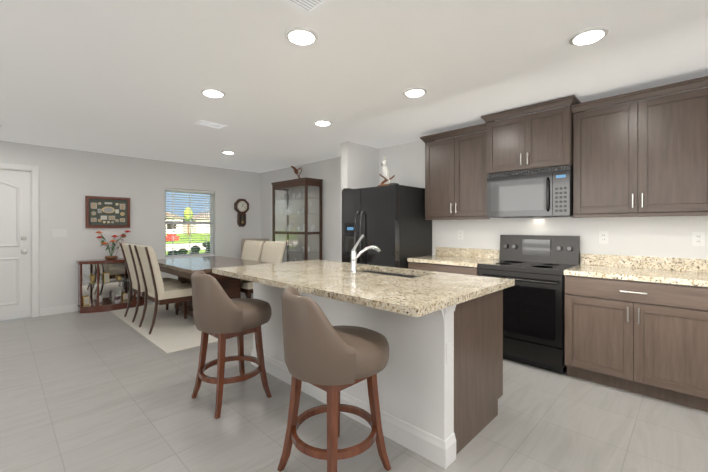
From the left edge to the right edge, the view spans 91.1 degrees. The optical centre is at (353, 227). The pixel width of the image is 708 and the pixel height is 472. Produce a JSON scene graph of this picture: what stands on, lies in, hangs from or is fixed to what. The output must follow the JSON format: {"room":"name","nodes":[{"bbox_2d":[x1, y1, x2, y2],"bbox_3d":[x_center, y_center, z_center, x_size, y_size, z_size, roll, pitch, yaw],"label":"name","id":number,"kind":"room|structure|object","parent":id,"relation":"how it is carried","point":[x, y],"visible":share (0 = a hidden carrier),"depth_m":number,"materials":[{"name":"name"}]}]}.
{"room":"dining room and kitchen","nodes":[
{"label":"dining room and kitchen","id":0,"kind":"room"},
{"bbox_2d":[0,141,260,315],"bbox_3d":[-4.579,0.050,4.975,0.150,2.440,7.500,0,0,44],"label":"wall","id":1,"kind":"structure","parent":0,"point":[70,180],"depth_m":5.53,"materials":[{"name":"white paint"}]},
{"bbox_2d":[0,169,30,320],"bbox_3d":[-4.873,0.239,4.585,0.108,2.047,0.890,0,0,44],"label":"entry door","id":2,"kind":"structure","parent":1,"relation":"in","point":[15,244],"depth_m":4.80,"materials":[{"name":"white wood"}]},
{"bbox_2d":[0,163,38,316],"bbox_3d":[-4.912,0.202,4.623,0.166,2.138,1.056,0,0,44],"label":"door frame","id":3,"kind":"structure","parent":1,"relation":"attached to","point":[34,170],"depth_m":4.91,"materials":[{"name":"white wood"}]},
{"bbox_2d":[53,229,66,236],"bbox_3d":[-4.328,0.084,5.115,0.013,0.116,0.166,0,0,44],"label":"switch plate","id":4,"kind":"object","parent":1,"relation":"attached to","point":[59,232],"visible":1,"depth_m":5.11,"materials":[{"name":"white plastic"}]},
{"bbox_2d":[40,300,149,315],"bbox_3d":[-3.246,1.214,6.227,0.014,0.107,3.550,0,0,44],"label":"baseboard","id":5,"kind":"structure","parent":1,"relation":"attached to","point":[58,310],"depth_m":5.10,"materials":[{"name":"white wood"}]},
{"bbox_2d":[85,196,129,227],"bbox_3d":[-3.909,-0.239,5.530,0.028,0.495,0.590,0,0,44],"label":"picture frame","id":6,"kind":"object","parent":1,"relation":"attached to","point":[106,212],"visible":1,"depth_m":5.51,"materials":[{"name":"brown wood"}]},
{"bbox_2d":[165,191,212,256],"bbox_3d":[-3.109,-0.078,6.541,0.063,1.248,0.904,0,0,44],"label":"window","id":7,"kind":"structure","parent":1,"relation":"in","point":[197,224],"depth_m":6.60,"materials":[{"name":"white glass"}]},
{"bbox_2d":[165,188,213,257],"bbox_3d":[-3.065,-0.078,6.498,0.056,1.244,0.894,0,0,44],"label":"window blinds","id":8,"kind":"object","parent":7,"relation":"attached to","point":[189,207],"visible":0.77,"depth_m":6.47,"materials":[{"name":"white plastic"}]},
{"bbox_2d":[163,255,216,258],"bbox_3d":[-3.071,0.557,6.504,0.175,0.020,0.966,0,0,44],"label":"window sill","id":9,"kind":"structure","parent":1,"relation":"attached to","point":[191,256],"depth_m":6.53,"materials":[{"name":"white"}]},
{"bbox_2d":[234,199,248,226],"bbox_3d":[-2.307,-0.300,7.147,0.066,0.572,0.305,0,0,44],"label":"wall clock","id":10,"kind":"object","parent":1,"relation":"attached to","point":[241,207],"visible":1,"depth_m":7.12,"materials":[{"name":"brown wood"}]},
{"bbox_2d":[0,292,707,471],"bbox_3d":[-1.019,1.317,1.503,10.100,0.080,7.500,0,0,44],"label":"floor","id":11,"kind":"structure","parent":0,"point":[108,391],"depth_m":2.29,"materials":[{"name":"tile"}]},
{"bbox_2d":[76,258,144,313],"bbox_3d":[-3.740,0.884,5.443,0.364,0.770,0.928,0,0,44],"label":"display cabinet","id":12,"kind":"object","parent":11,"relation":"on","point":[103,285],"visible":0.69,"depth_m":5.40,"materials":[{"name":"brown wood"}]},
{"bbox_2d":[95,230,130,259],"bbox_3d":[-3.768,0.272,5.456,0.209,0.452,0.472,0,0,44],"label":"flower arrangement","id":13,"kind":"object","parent":12,"relation":"on","point":[110,257],"visible":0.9,"depth_m":5.41,"materials":[{"name":"brown plant"}]},
{"bbox_2d":[111,297,251,353],"bbox_3d":[-2.119,1.265,5.043,2.520,0.008,1.890,0,0,44],"label":"area rug","id":14,"kind":"object","parent":11,"relation":"on","point":[172,332],"visible":0.5,"depth_m":4.38,"materials":[{"name":"fabric"}]},
{"bbox_2d":[120,243,180,322],"bbox_3d":[-2.896,0.743,4.948,0.564,1.036,0.650,0,0,44],"label":"dining chair","id":15,"kind":"object","parent":14,"relation":"on","point":[133,269],"visible":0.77,"depth_m":4.79,"materials":[{"name":"beige fabric"}]},
{"bbox_2d":[134,245,191,333],"bbox_3d":[-2.373,0.744,4.438,0.564,1.036,0.650,0,0,44],"label":"dining chair","id":16,"kind":"object","parent":14,"relation":"on","point":[158,292],"visible":0.96,"depth_m":4.26,"materials":[{"name":"beige fabric"}]},
{"bbox_2d":[157,256,268,316],"bbox_3d":[-2.122,0.878,5.025,1.800,0.766,1.100,0,0,44],"label":"dining table","id":17,"kind":"object","parent":14,"relation":"on","point":[183,269],"visible":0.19,"depth_m":4.76,"materials":[{"name":"brown wood"}]},
{"bbox_2d":[241,240,264,297],"bbox_3d":[-1.872,0.741,5.668,0.564,1.036,0.650,0,0,44],"label":"dining chair","id":18,"kind":"object","parent":14,"relation":"on","point":[252,249],"visible":0.25,"depth_m":5.75,"materials":[{"name":"beige fabric"}]},
{"bbox_2d":[241,241,286,297],"bbox_3d":[-1.428,0.742,5.234,0.564,1.036,0.650,0,0,44],"label":"dining chair","id":19,"kind":"object","parent":14,"relation":"on","point":[273,252],"visible":0.31,"depth_m":5.26,"materials":[{"name":"beige fabric"}]},
{"bbox_2d":[191,270,271,418],"bbox_3d":[-0.914,0.797,2.616,0.525,0.955,0.568,0,0,44],"label":"bar stool","id":20,"kind":"object","parent":11,"relation":"on","point":[220,315],"visible":1,"depth_m":2.41,"materials":[{"name":"brown leather"}]},
{"bbox_2d":[271,177,322,261],"bbox_3d":[-1.046,0.217,6.273,1.045,2.100,0.372,0,0,44],"label":"curio cabinet","id":21,"kind":"object","parent":11,"relation":"on","point":[302,231],"visible":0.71,"depth_m":6.22,"materials":[{"name":"brown wood"}]},
{"bbox_2d":[291,166,301,178],"bbox_3d":[-1.012,-0.967,6.243,0.253,0.267,0.219,0,0,44],"label":"carving","id":22,"kind":"object","parent":21,"relation":"on","point":[295,171],"visible":0.81,"depth_m":6.24,"materials":[{"name":"brown wood"}]},
{"bbox_2d":[277,286,390,471],"bbox_3d":[-0.098,0.799,1.838,0.535,0.955,0.566,0,0,44],"label":"bar stool","id":23,"kind":"object","parent":11,"relation":"on","point":[321,352],"visible":1,"depth_m":1.63,"materials":[{"name":"brown leather"}]},
{"bbox_2d":[242,279,507,468],"bbox_3d":[0.014,0.837,2.797,2.022,0.875,0.894,0,0,44],"label":"kitchen island","id":24,"kind":"object","parent":11,"relation":"on","point":[440,382],"depth_m":2.07,"materials":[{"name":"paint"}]},
{"bbox_2d":[212,259,514,318],"bbox_3d":[-0.065,0.378,2.708,2.120,0.040,1.180,0,0,44],"label":"island countertop","id":25,"kind":"structure","parent":24,"relation":"on","point":[401,291],"depth_m":2.26,"materials":[{"name":"beige stone"}]},
{"bbox_2d":[350,234,380,272],"bbox_3d":[0.090,0.207,2.797,0.142,0.301,0.247,0,0,44],"label":"faucet","id":26,"kind":"object","parent":25,"relation":"on","point":[355,256],"visible":1,"depth_m":2.75,"materials":[{"name":"silver metal"}]},
{"bbox_2d":[342,183,431,268],"bbox_3d":[0.404,0.379,4.534,0.890,1.783,0.853,0,0,44],"label":"refrigerator","id":27,"kind":"object","parent":11,"relation":"on","point":[392,223],"visible":0.48,"depth_m":4.21,"materials":[{"name":"black metal"}]},
{"bbox_2d":[378,157,394,185],"bbox_3d":[0.412,-0.720,4.504,0.291,0.414,0.162,0,0,44],"label":"figurine","id":28,"kind":"object","parent":27,"relation":"on","point":[386,172],"visible":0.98,"depth_m":4.47,"materials":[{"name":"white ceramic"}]},
{"bbox_2d":[407,259,478,275],"bbox_3d":[1.146,0.834,3.978,0.840,0.875,0.629,0,0,44],"label":"base cabinet","id":29,"kind":"object","parent":11,"relation":"on","point":[458,268],"depth_m":3.70,"materials":[{"name":"brown wood"}]},
{"bbox_2d":[415,255,498,266],"bbox_3d":[1.143,0.377,3.974,0.840,0.040,0.636,0,0,44],"label":"countertop","id":30,"kind":"structure","parent":29,"relation":"on","point":[467,259],"depth_m":3.86,"materials":[{"name":"beige stone"}]},
{"bbox_2d":[478,235,579,373],"bbox_3d":[1.695,0.678,3.395,0.748,1.190,0.676,0,0,44],"label":"range","id":31,"kind":"object","parent":11,"relation":"on","point":[534,315],"visible":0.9,"depth_m":3.17,"materials":[{"name":"black metal"}]},
{"bbox_2d":[565,275,706,411],"bbox_3d":[2.341,0.837,2.811,0.982,0.875,0.629,0,0,44],"label":"base cabinet","id":32,"kind":"object","parent":11,"relation":"on","point":[637,324],"depth_m":2.59,"materials":[{"name":"brown wood"}]},
{"bbox_2d":[564,263,707,282],"bbox_3d":[2.668,0.380,2.487,1.900,0.040,0.636,0,0,44],"label":"countertop","id":33,"kind":"structure","parent":32,"relation":"on","point":[584,268],"depth_m":2.73,"materials":[{"name":"beige stone"}]},
{"bbox_2d":[707,283,707,411],"bbox_3d":[2.977,0.838,2.191,1.042,0.875,0.629,0,0,44],"label":"base cabinet","id":34,"kind":"object","parent":11,"relation":"on","point":[707,283],"depth_m":2.34,"materials":[{"name":"brown wood"}]},
{"bbox_2d":[0,0,707,172],"bbox_3d":[-1.019,-1.203,1.498,10.100,0.080,7.500,0,0,44],"label":"ceiling","id":35,"kind":"structure","parent":0,"point":[130,78],"depth_m":2.53,"materials":[{"name":"white paint"}]},
{"bbox_2d":[195,120,226,128],"bbox_3d":[-1.621,-1.163,3.945,0.180,0.009,0.300,0,0,44],"label":"ceiling vent","id":36,"kind":"object","parent":35,"relation":"in","point":[204,123],"depth_m":3.93,"materials":[{"name":"white metal"}]},
{"bbox_2d":[200,88,225,97],"bbox_3d":[-1.221,-1.158,3.009,0.203,0.016,0.203,0,0,38],"label":"recessed light","id":37,"kind":"object","parent":35,"relation":"in","point":[210,92],"depth_m":2.98,"materials":[{"name":"white"}]},
{"bbox_2d":[221,151,234,153],"bbox_3d":[-1.957,-1.163,5.405,0.203,0.016,0.203,0,0,38],"label":"recessed light","id":38,"kind":"object","parent":35,"relation":"in","point":[226,152],"depth_m":5.36,"materials":[{"name":"white"}]},
{"bbox_2d":[285,27,317,45],"bbox_3d":[-0.319,-1.157,2.115,0.203,0.016,0.203,0,0,38],"label":"recessed light","id":39,"kind":"object","parent":35,"relation":"in","point":[302,36],"depth_m":2.09,"materials":[{"name":"white"}]},
{"bbox_2d":[281,0,331,15],"bbox_3d":[-0.299,-1.158,1.663,0.260,0.009,0.420,0,0,44],"label":"ceiling vent","id":40,"kind":"object","parent":35,"relation":"in","point":[308,7],"depth_m":1.81,"materials":[{"name":"white metal"}]},
{"bbox_2d":[314,120,331,125],"bbox_3d":[-0.348,-1.160,3.876,0.203,0.016,0.203,0,0,20],"label":"recessed light","id":41,"kind":"object","parent":35,"relation":"in","point":[319,122],"depth_m":3.85,"materials":[{"name":"white"}]},
{"bbox_2d":[403,87,426,96],"bbox_3d":[0.526,-1.158,2.995,0.203,0.016,0.203,0,0,35],"label":"recessed light","id":42,"kind":"object","parent":35,"relation":"in","point":[411,92],"depth_m":2.96,"materials":[{"name":"white"}]},
{"bbox_2d":[569,27,608,45],"bbox_3d":[1.428,-1.157,2.115,0.203,0.016,0.203,0,0,35],"label":"recessed light","id":43,"kind":"object","parent":35,"relation":"in","point":[594,34],"depth_m":2.09,"materials":[{"name":"white"}]},
{"bbox_2d":[341,141,378,261],"bbox_3d":[0.095,0.050,4.983,0.130,2.440,0.660,0,0,44],"label":"wall","id":44,"kind":"structure","parent":0,"point":[359,165],"depth_m":4.84,"materials":[{"name":"white paint"}]},
{"bbox_2d":[261,87,707,263],"bbox_3d":[1.602,0.052,4.079,9.950,2.440,0.150,0,0,44],"label":"wall","id":45,"kind":"structure","parent":0,"point":[666,236],"depth_m":4.07,"materials":[{"name":"white paint"}]},
{"bbox_2d":[424,124,489,219],"bbox_3d":[1.261,-0.606,4.059,0.788,0.976,0.350,0,0,44],"label":"upper cabinet","id":46,"kind":"object","parent":45,"relation":"attached to","point":[455,180],"depth_m":3.92,"materials":[{"name":"brown wood"}]},
{"bbox_2d":[458,230,462,239],"bbox_3d":[1.307,0.091,4.256,0.072,0.116,0.007,0,0,44],"label":"electrical outlet plate","id":47,"kind":"object","parent":45,"relation":"attached to","point":[460,232],"depth_m":4.25,"materials":[{"name":"white plastic"}]},
{"bbox_2d":[484,96,579,175],"bbox_3d":[1.792,-0.855,3.491,0.756,0.596,0.419,0,0,44],"label":"upper cabinet","id":48,"kind":"object","parent":45,"relation":"attached to","point":[543,139],"depth_m":3.31,"materials":[{"name":"brown wood"}]},
{"bbox_2d":[487,165,572,217],"bbox_3d":[1.776,-0.328,3.476,0.748,0.451,0.464,0,0,44],"label":"microwave","id":49,"kind":"object","parent":48,"relation":"attached to","point":[540,193],"visible":1,"depth_m":3.30,"materials":[{"name":"black"}]},
{"bbox_2d":[435,247,707,270],"bbox_3d":[2.309,0.306,3.265,3.500,0.105,0.022,0,0,44],"label":"backsplash","id":50,"kind":"structure","parent":45,"relation":"attached to","point":[664,264],"depth_m":3.13,"materials":[{"name":"beige stone"}]},
{"bbox_2d":[599,231,607,243],"bbox_3d":[2.337,0.093,3.250,0.072,0.116,0.007,0,0,44],"label":"electrical outlet plate","id":51,"kind":"object","parent":45,"relation":"attached to","point":[603,235],"depth_m":3.25,"materials":[{"name":"white plastic"}]},
{"bbox_2d":[572,77,703,215],"bbox_3d":[2.439,-0.604,2.909,0.976,0.976,0.350,0,0,44],"label":"upper cabinet","id":52,"kind":"object","parent":45,"relation":"attached to","point":[646,158],"depth_m":2.79,"materials":[{"name":"brown wood"}]},
{"bbox_2d":[692,232,704,245],"bbox_3d":[2.788,0.094,2.810,0.072,0.116,0.007,0,0,44],"label":"electrical outlet plate","id":53,"kind":"object","parent":45,"relation":"attached to","point":[698,238],"depth_m":2.81,"materials":[{"name":"white plastic"}]},
{"bbox_2d":[704,76,707,215],"bbox_3d":[3.048,-0.603,2.314,0.976,0.976,0.350,0,0,44],"label":"upper cabinet","id":54,"kind":"object","parent":45,"relation":"attached to","point":[706,77],"depth_m":2.54,"materials":[{"name":"brown wood"}]},
{"label":"outside","id":55,"kind":"structure","parent":0,"visible":0},
{"bbox_2d":[166,234,209,254],"bbox_3d":[-60.029,1.426,86.477,193.040,0.030,200.000,0,0,44],"label":"ground","id":56,"kind":"structure","parent":55,"point":[191,242],"depth_m":34.76,"materials":[{"name":"green plant"}]},
{"bbox_2d":[166,234,178,240],"bbox_3d":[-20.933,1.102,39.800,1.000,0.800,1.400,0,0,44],"label":"car","id":57,"kind":"object","parent":56,"relation":"on","point":[167,239],"depth_m":39.34,"materials":[{"name":"red metal"}]},
{"bbox_2d":[166,212,185,233],"bbox_3d":[-47.946,-1.452,80.268,12.000,5.750,13.001,0,0,44],"label":"house","id":58,"kind":"structure","parent":56,"relation":"on","point":[169,214],"materials":[{"name":"white paint"}]},
{"bbox_2d":[168,208,209,254],"bbox_3d":[-16.162,-0.935,33.229,55.593,4.900,21.998,0,0,44],"label":"shrubs","id":59,"kind":"object","parent":56,"relation":"on","point":[197,249],"depth_m":7.05,"materials":[{"name":"green plant"}]},
{"bbox_2d":[186,213,209,232],"bbox_3d":[-37.119,-1.399,91.362,12.000,5.600,14.000,0,0,44],"label":"house","id":60,"kind":"structure","parent":56,"relation":"on","point":[194,231],"materials":[{"name":"white paint"}]}
]}

